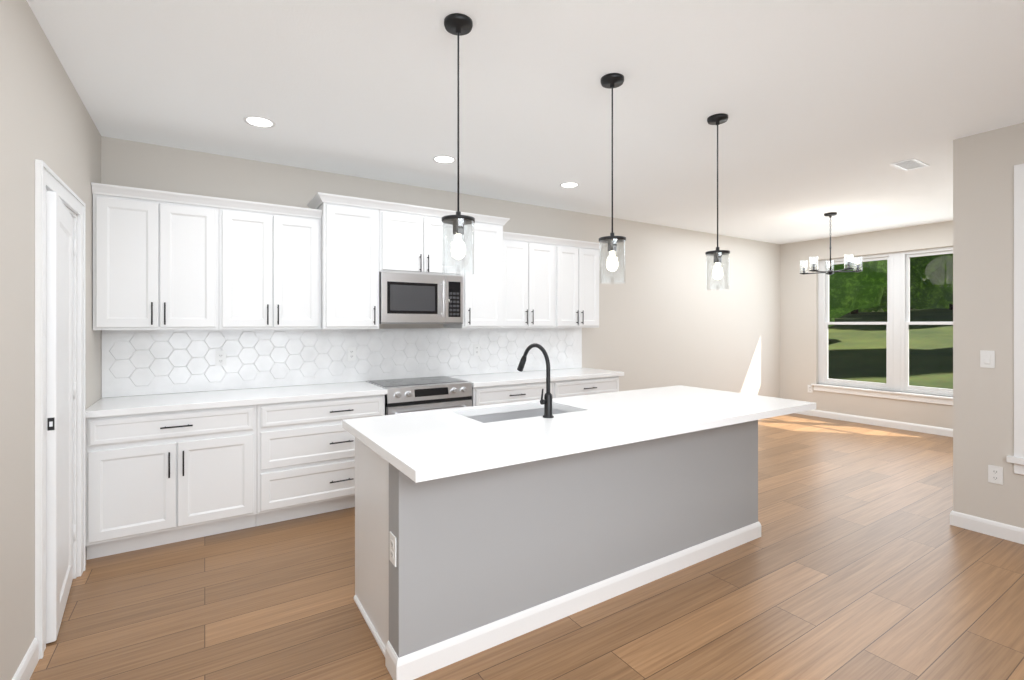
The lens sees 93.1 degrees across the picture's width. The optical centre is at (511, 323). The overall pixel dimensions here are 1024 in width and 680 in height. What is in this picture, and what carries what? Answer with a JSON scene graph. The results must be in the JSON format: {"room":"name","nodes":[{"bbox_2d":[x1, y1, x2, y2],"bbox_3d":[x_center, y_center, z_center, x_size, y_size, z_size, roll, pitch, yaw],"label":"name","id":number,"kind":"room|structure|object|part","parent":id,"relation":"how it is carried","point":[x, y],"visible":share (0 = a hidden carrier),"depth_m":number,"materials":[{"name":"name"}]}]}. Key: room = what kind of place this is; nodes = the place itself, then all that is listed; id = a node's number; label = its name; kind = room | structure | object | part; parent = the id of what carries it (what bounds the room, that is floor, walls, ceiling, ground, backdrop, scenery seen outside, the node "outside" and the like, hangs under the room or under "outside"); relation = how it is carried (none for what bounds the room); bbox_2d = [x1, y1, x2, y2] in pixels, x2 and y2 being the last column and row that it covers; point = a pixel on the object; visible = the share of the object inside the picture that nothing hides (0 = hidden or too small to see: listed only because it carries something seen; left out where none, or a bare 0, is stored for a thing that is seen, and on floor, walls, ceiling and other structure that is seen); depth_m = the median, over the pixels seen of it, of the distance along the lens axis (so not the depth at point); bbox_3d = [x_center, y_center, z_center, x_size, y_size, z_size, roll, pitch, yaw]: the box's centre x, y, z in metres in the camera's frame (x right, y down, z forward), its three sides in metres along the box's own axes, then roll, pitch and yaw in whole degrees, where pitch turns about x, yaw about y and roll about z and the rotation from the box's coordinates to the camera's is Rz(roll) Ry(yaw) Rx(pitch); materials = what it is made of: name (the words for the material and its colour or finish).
{"room":"kitchen","nodes":[
{"label":"kitchen","id":0,"kind":"room"},
{"bbox_2d":[0,0,100,679],"bbox_3d":[-1.219,0.060,0.673,0.120,2.740,6.340,0,0,-32],"label":"wall","id":1,"kind":"structure","parent":0,"point":[45,117],"depth_m":1.93,"materials":[{"name":"grey paint"}]},
{"bbox_2d":[12,638,38,679],"bbox_3d":[-0.782,1.380,0.108,0.014,0.100,4.620,0,0,-32],"label":"baseboard","id":2,"kind":"structure","parent":1,"relation":"attached to","point":[27,666],"depth_m":1.95,"materials":[{"name":"white paint"}]},
{"bbox_2d":[46,191,74,643],"bbox_3d":[-2.262,0.414,2.441,0.044,2.015,0.684,0,0,-37],"label":"pantry door","id":3,"kind":"structure","parent":1,"relation":"in","point":[60,390],"depth_m":2.23,"materials":[{"name":"white paint"}]},
{"bbox_2d":[35,159,85,658],"bbox_3d":[-2.305,0.365,2.411,0.144,2.130,0.890,0,0,-32],"label":"door frame","id":4,"kind":"structure","parent":1,"relation":"attached to","point":[47,178],"depth_m":2.14,"materials":[{"name":"white paint"}]},
{"bbox_2d":[101,136,779,397],"bbox_3d":[0.734,0.060,5.749,8.910,2.740,0.150,0,0,-32],"label":"wall","id":5,"kind":"structure","parent":0,"point":[666,318],"depth_m":6.20,"materials":[{"name":"grey paint"}]},
{"bbox_2d":[91,182,222,329],"bbox_3d":[-2.473,-0.426,3.422,0.692,0.934,0.348,0,0,-32],"label":"upper cabinet","id":6,"kind":"object","parent":5,"relation":"attached to","point":[164,260],"depth_m":3.27,"materials":[{"name":"white paint"}]},
{"bbox_2d":[215,350,226,365],"bbox_3d":[-2.251,0.265,3.753,0.072,0.117,0.008,0,0,-32],"label":"outlet","id":7,"kind":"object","parent":5,"relation":"attached to","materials":[{"name":"white plastic"}]},
{"bbox_2d":[223,198,318,329],"bbox_3d":[-1.889,-0.426,3.792,0.692,0.934,0.348,0,0,-32],"label":"upper cabinet","id":8,"kind":"object","parent":5,"relation":"attached to","point":[271,256],"depth_m":3.63,"materials":[{"name":"white paint"}]},
{"bbox_2d":[102,328,581,397],"bbox_3d":[-1.017,0.278,4.540,4.352,0.472,0.017,0,0,-32],"label":"tile backsplash","id":9,"kind":"structure","parent":5,"relation":"attached to","point":[142,362],"depth_m":4.10,"materials":[{"name":"white tile"}]},
{"bbox_2d":[311,193,382,328],"bbox_3d":[-1.387,-0.483,4.059,0.438,1.047,0.433,0,0,-32],"label":"upper cabinet","id":10,"kind":"object","parent":5,"relation":"attached to","point":[351,231],"depth_m":3.87,"materials":[{"name":"white paint"}]},
{"bbox_2d":[347,347,355,360],"bbox_3d":[-1.415,0.265,4.283,0.072,0.117,0.008,0,0,-32],"label":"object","id":11,"kind":"structure","parent":5,"relation":"attached to","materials":[{"name":"white plastic"}]},
{"bbox_2d":[383,202,466,277],"bbox_3d":[-0.879,-0.720,4.381,0.760,0.574,0.433,0,0,-32],"label":"upper cabinet","id":12,"kind":"object","parent":5,"relation":"attached to","point":[413,241],"depth_m":4.17,"materials":[{"name":"white paint"}]},
{"bbox_2d":[379,272,462,323],"bbox_3d":[-0.864,-0.215,4.357,0.748,0.426,0.485,0,0,-32],"label":"microwave","id":13,"kind":"object","parent":12,"relation":"attached to","point":[405,298],"visible":1,"depth_m":4.17,"materials":[{"name":"silver metal"}]},
{"bbox_2d":[444,213,506,327],"bbox_3d":[-0.375,-0.483,4.700,0.430,1.047,0.433,0,0,-32],"label":"upper cabinet","id":14,"kind":"object","parent":5,"relation":"attached to","point":[484,291],"depth_m":4.54,"materials":[{"name":"white paint"}]},
{"bbox_2d":[473,344,479,355],"bbox_3d":[-0.358,0.265,4.951,0.072,0.117,0.008,0,0,-32],"label":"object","id":15,"kind":"structure","parent":5,"relation":"attached to","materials":[{"name":"white plastic"}]},
{"bbox_2d":[507,232,558,327],"bbox_3d":[0.076,-0.426,5.036,0.687,0.934,0.348,0,0,-32],"label":"upper cabinet","id":16,"kind":"object","parent":5,"relation":"attached to","point":[532,260],"depth_m":4.91,"materials":[{"name":"white paint"}]},
{"bbox_2d":[559,238,602,327],"bbox_3d":[0.629,-0.426,5.385,0.621,0.934,0.348,0,0,-32],"label":"upper cabinet","id":17,"kind":"object","parent":5,"relation":"attached to","point":[578,260],"depth_m":5.24,"materials":[{"name":"white paint"}]},
{"bbox_2d":[27,0,1023,243],"bbox_3d":[2.430,-1.370,3.070,8.910,0.120,6.490,0,0,-32],"label":"ceiling","id":18,"kind":"structure","parent":0,"point":[839,107],"depth_m":2.77,"materials":[{"name":"white paint"}]},
{"bbox_2d":[243,116,274,127],"bbox_3d":[-1.634,-1.307,3.143,0.184,0.006,0.184,0,0,-32],"label":"recessed light","id":19,"kind":"object","parent":18,"relation":"in","point":[260,121],"visible":1,"depth_m":3.13,"materials":[{"name":"white paint"}]},
{"bbox_2d":[433,155,455,163],"bbox_3d":[-0.538,-1.307,3.861,0.184,0.006,0.184,0,0,-32],"label":"recessed light","id":20,"kind":"object","parent":18,"relation":"in","point":[445,159],"visible":1,"depth_m":3.86,"materials":[{"name":"white paint"}]},
{"bbox_2d":[442,13,474,274],"bbox_3d":[-0.233,-0.764,2.107,0.144,1.092,0.144,0,0,-32],"label":"pendant light","id":21,"kind":"object","parent":18,"relation":"hanging from","point":[458,24],"visible":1,"depth_m":2.09,"materials":[{"name":"clear glass"}]},
{"bbox_3d":[-0.233,-0.331,2.107,0.138,0.226,0.138,0,0,-32],"label":"lamp shade","id":22,"kind":"part","parent":21,"relation":"part of","materials":[{"name":"clear glass"}]},
{"bbox_2d":[560,182,578,187],"bbox_3d":[0.541,-1.307,4.567,0.184,0.006,0.184,0,0,-32],"label":"recessed light","id":23,"kind":"object","parent":18,"relation":"in","point":[569,184],"visible":1,"depth_m":4.55,"materials":[{"name":"white paint"}]},
{"bbox_2d":[599,73,625,283],"bbox_3d":[0.536,-0.764,2.594,0.144,1.092,0.144,0,0,-32],"label":"pendant light","id":24,"kind":"object","parent":18,"relation":"hanging from","point":[612,80],"visible":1,"depth_m":2.57,"materials":[{"name":"clear glass"}]},
{"bbox_3d":[0.536,-0.331,2.594,0.138,0.226,0.138,0,0,-32],"label":"lamp shade","id":25,"kind":"part","parent":24,"relation":"part of","materials":[{"name":"clear glass"}]},
{"bbox_2d":[705,113,729,289],"bbox_3d":[1.305,-0.764,3.080,0.144,1.092,0.144,0,0,-32],"label":"pendant light","id":26,"kind":"object","parent":18,"relation":"hanging from","point":[718,253],"visible":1,"depth_m":3.06,"materials":[{"name":"clear glass"}]},
{"bbox_3d":[1.305,-0.331,3.080,0.138,0.226,0.138,0,0,-32],"label":"lamp shade","id":27,"kind":"part","parent":26,"relation":"part of","materials":[{"name":"clear glass"}]},
{"bbox_2d":[800,212,862,274],"bbox_3d":[3.752,-0.945,5.754,0.629,0.730,0.626,0,0,-32],"label":"dining chandelier","id":28,"kind":"object","parent":18,"relation":"hanging from","point":[830,271],"visible":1,"depth_m":5.69,"materials":[{"name":"black metal"}]},
{"bbox_3d":[3.752,-0.703,5.754,0.623,0.155,0.620,0,0,-32],"label":"lamp shade","id":29,"kind":"part","parent":28,"relation":"part of","materials":[{"name":"clear glass"}]},
{"bbox_2d":[890,158,928,170],"bbox_3d":[3.266,-1.306,3.984,0.310,0.008,0.160,0,0,-32],"label":"ceiling vent","id":30,"kind":"object","parent":18,"relation":"in","point":[910,164],"visible":0.98,"depth_m":3.97,"materials":[{"name":"white metal"}]},
{"bbox_2d":[29,413,1023,679],"bbox_3d":[2.430,1.480,3.070,8.910,0.100,6.490,0,0,-32],"label":"floor","id":31,"kind":"structure","parent":0,"point":[861,557],"depth_m":2.48,"materials":[{"name":"brown wood"}]},
{"bbox_2d":[86,404,257,559],"bbox_3d":[-2.308,0.993,3.366,0.912,0.876,0.618,0,0,-32],"label":"base cabinet","id":32,"kind":"object","parent":31,"relation":"on","point":[162,469],"depth_m":3.09,"materials":[{"name":"white paint"}]},
{"bbox_2d":[86,381,387,419],"bbox_3d":[-1.919,0.534,3.601,1.824,0.040,0.636,0,0,-32],"label":"countertop","id":33,"kind":"structure","parent":32,"relation":"on","point":[237,398],"depth_m":3.40,"materials":[{"name":"white stone"}]},
{"bbox_2d":[258,396,384,525],"bbox_3d":[-1.543,0.993,3.850,0.899,0.876,0.618,0,0,-32],"label":"base cabinet","id":34,"kind":"object","parent":31,"relation":"on","point":[306,457],"depth_m":3.53,"materials":[{"name":"white paint"}]},
{"bbox_2d":[366,376,472,414],"bbox_3d":[-0.808,0.968,4.269,0.764,0.924,0.661,0,0,-32],"label":"range","id":35,"kind":"object","parent":31,"relation":"on","point":[410,395],"visible":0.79,"depth_m":4.07,"materials":[{"name":"silver metal"}]},
{"bbox_2d":[471,380,553,405],"bbox_3d":[-0.127,0.993,4.746,0.871,0.876,0.618,0,0,-32],"label":"base cabinet","id":36,"kind":"object","parent":31,"relation":"on","point":[505,393],"depth_m":4.45,"materials":[{"name":"white paint"}]},
{"bbox_2d":[447,368,623,387],"bbox_3d":[0.267,0.534,4.985,1.816,0.040,0.636,0,0,-32],"label":"countertop","id":37,"kind":"structure","parent":36,"relation":"on","point":[491,380],"depth_m":4.81,"materials":[{"name":"white stone"}]},
{"bbox_2d":[348,419,760,679],"bbox_3d":[0.401,0.988,2.920,2.522,0.884,0.784,0,0,-32],"label":"kitchen island","id":38,"kind":"object","parent":31,"relation":"on","point":[478,529],"depth_m":2.32,"materials":[{"name":"grey paint"}]},
{"bbox_2d":[389,531,396,567],"bbox_3d":[-0.488,0.920,1.984,0.008,0.117,0.072,0,0,-32],"label":"outlet","id":39,"kind":"object","parent":38,"relation":"attached to","point":[392,534],"depth_m":1.98,"materials":[{"name":"white plastic"}]},
{"bbox_3d":[0.421,1.380,2.888,2.522,0.100,0.709,0,0,-32],"label":"baseboard trim","id":40,"kind":"part","parent":38,"relation":"part of","materials":[{"name":"white paint"}]},
{"bbox_2d":[342,385,815,482],"bbox_3d":[0.527,0.526,2.834,2.698,0.044,1.055,0,0,-32],"label":"island countertop","id":41,"kind":"structure","parent":38,"relation":"on","point":[425,446],"depth_m":2.39,"materials":[{"name":"white stone"}]},
{"bbox_2d":[470,407,561,422],"bbox_3d":[0.054,0.650,2.818,0.729,0.227,0.430,0,0,-32],"label":"sink","id":42,"kind":"object","parent":41,"relation":"in","point":[487,416],"depth_m":3.01,"materials":[{"name":"silver metal"}]},
{"bbox_2d":[517,343,557,418],"bbox_3d":[0.113,0.307,2.732,0.093,0.395,0.329,0,0,-32],"label":"faucet","id":43,"kind":"object","parent":41,"relation":"on","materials":[{"name":"black metal"}]},
{"bbox_2d":[554,376,618,397],"bbox_3d":[0.618,0.993,5.218,0.894,0.876,0.618,0,0,-32],"label":"base cabinet","id":44,"kind":"object","parent":31,"relation":"on","point":[604,384],"depth_m":4.94,"materials":[{"name":"white paint"}]},
{"bbox_2d":[780,221,952,428],"bbox_3d":[5.318,0.060,6.697,0.150,2.740,3.150,0,0,-32],"label":"wall","id":45,"kind":"structure","parent":0,"point":[798,333],"depth_m":7.46,"materials":[{"name":"grey paint"}]},
{"bbox_2d":[808,385,812,392],"bbox_3d":[4.660,1.015,7.588,0.008,0.117,0.072,0,0,-32],"label":"outlet","id":46,"kind":"object","parent":45,"relation":"attached to","point":[810,388],"visible":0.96,"depth_m":7.58,"materials":[{"name":"white plastic"}]},
{"bbox_2d":[797,410,952,436],"bbox_3d":[5.256,1.380,6.641,0.014,0.100,3.120,0,0,-32],"label":"baseboard","id":47,"kind":"structure","parent":45,"relation":"attached to","point":[894,424],"depth_m":6.76,"materials":[{"name":"white paint"}]},
{"bbox_2d":[811,246,952,404],"bbox_3d":[5.295,0.020,6.682,0.165,2.020,2.150,0,0,-32],"label":"window unit","id":48,"kind":"structure","parent":45,"relation":"in","point":[898,322],"depth_m":6.72,"materials":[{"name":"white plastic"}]},
{"bbox_2d":[950,123,1023,543],"bbox_3d":[4.006,0.060,2.212,0.164,2.740,3.054,0,0,-32],"label":"wall","id":49,"kind":"structure","parent":0,"point":[984,163],"depth_m":3.27,"materials":[{"name":"grey paint"}]},
{"bbox_2d":[980,350,994,367],"bbox_3d":[3.230,0.240,3.299,0.012,0.117,0.072,0,0,-32],"label":"light switch","id":50,"kind":"object","parent":49,"relation":"attached to","point":[987,359],"visible":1,"depth_m":3.30,"materials":[{"name":"white plastic"}]},
{"bbox_2d":[988,465,1002,484],"bbox_3d":[3.253,1.015,3.266,0.008,0.117,0.072,0,0,-32],"label":"outlet","id":51,"kind":"object","parent":49,"relation":"attached to","point":[995,474],"visible":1,"depth_m":3.26,"materials":[{"name":"white plastic"}]},
{"bbox_2d":[1006,164,1023,474],"bbox_3d":[3.547,-0.030,2.772,0.040,2.020,1.030,0,0,-32],"label":"window frame","id":52,"kind":"structure","parent":49,"relation":"attached to","point":[1017,459],"depth_m":3.16,"materials":[{"name":"white paint"}]},
{"label":"outside","id":53,"kind":"structure","parent":0,"visible":0},
{"bbox_2d":[828,308,952,388],"bbox_3d":[27.464,0.105,20.341,51.830,3.350,85.000,0,0,-32],"label":"lawn","id":54,"kind":"structure","parent":53,"point":[871,337],"depth_m":15.61,"materials":[{"name":"green plant"}]},
{"bbox_2d":[828,260,886,326],"bbox_3d":[12.581,-5.543,20.010,7.481,12.910,7.469,0,0,-32],"label":"tree","id":55,"kind":"object","parent":54,"relation":"on","point":[878,272],"depth_m":16.72,"materials":[{"name":"green plant"}]},
{"bbox_2d":[858,308,879,311],"bbox_3d":[24.076,-6.422,36.066,7.675,12.294,7.234,0,0,-32],"label":"tree","id":56,"kind":"object","parent":54,"relation":"on","point":[866,310],"depth_m":34.66,"materials":[{"name":"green plant"}]},
{"bbox_2d":[851,258,918,313],"bbox_3d":[21.776,-7.389,30.755,7.058,14.263,8.263,0,0,-32],"label":"tree","id":57,"kind":"object","parent":54,"relation":"on","point":[883,303],"depth_m":29.67,"materials":[{"name":"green plant"}]},
{"bbox_2d":[883,255,943,308],"bbox_3d":[24.742,-5.401,30.788,6.364,10.162,6.957,0,0,-32],"label":"tree","id":58,"kind":"object","parent":54,"relation":"on","point":[933,262],"depth_m":28.60,"materials":[{"name":"green plant"}]},
{"bbox_2d":[935,297,948,308],"bbox_3d":[38.252,-8.037,40.485,9.474,15.838,7.498,0,0,-32],"label":"tree","id":59,"kind":"object","parent":54,"relation":"on","point":[942,303],"depth_m":40.25,"materials":[{"name":"green plant"}]},
{"bbox_2d":[932,254,952,304],"bbox_3d":[27.965,-5.215,27.510,6.949,9.641,5.975,0,0,-32],"label":"tree","id":60,"kind":"object","parent":54,"relation":"on","point":[946,276],"depth_m":28.03,"materials":[{"name":"green plant"}]}
]}

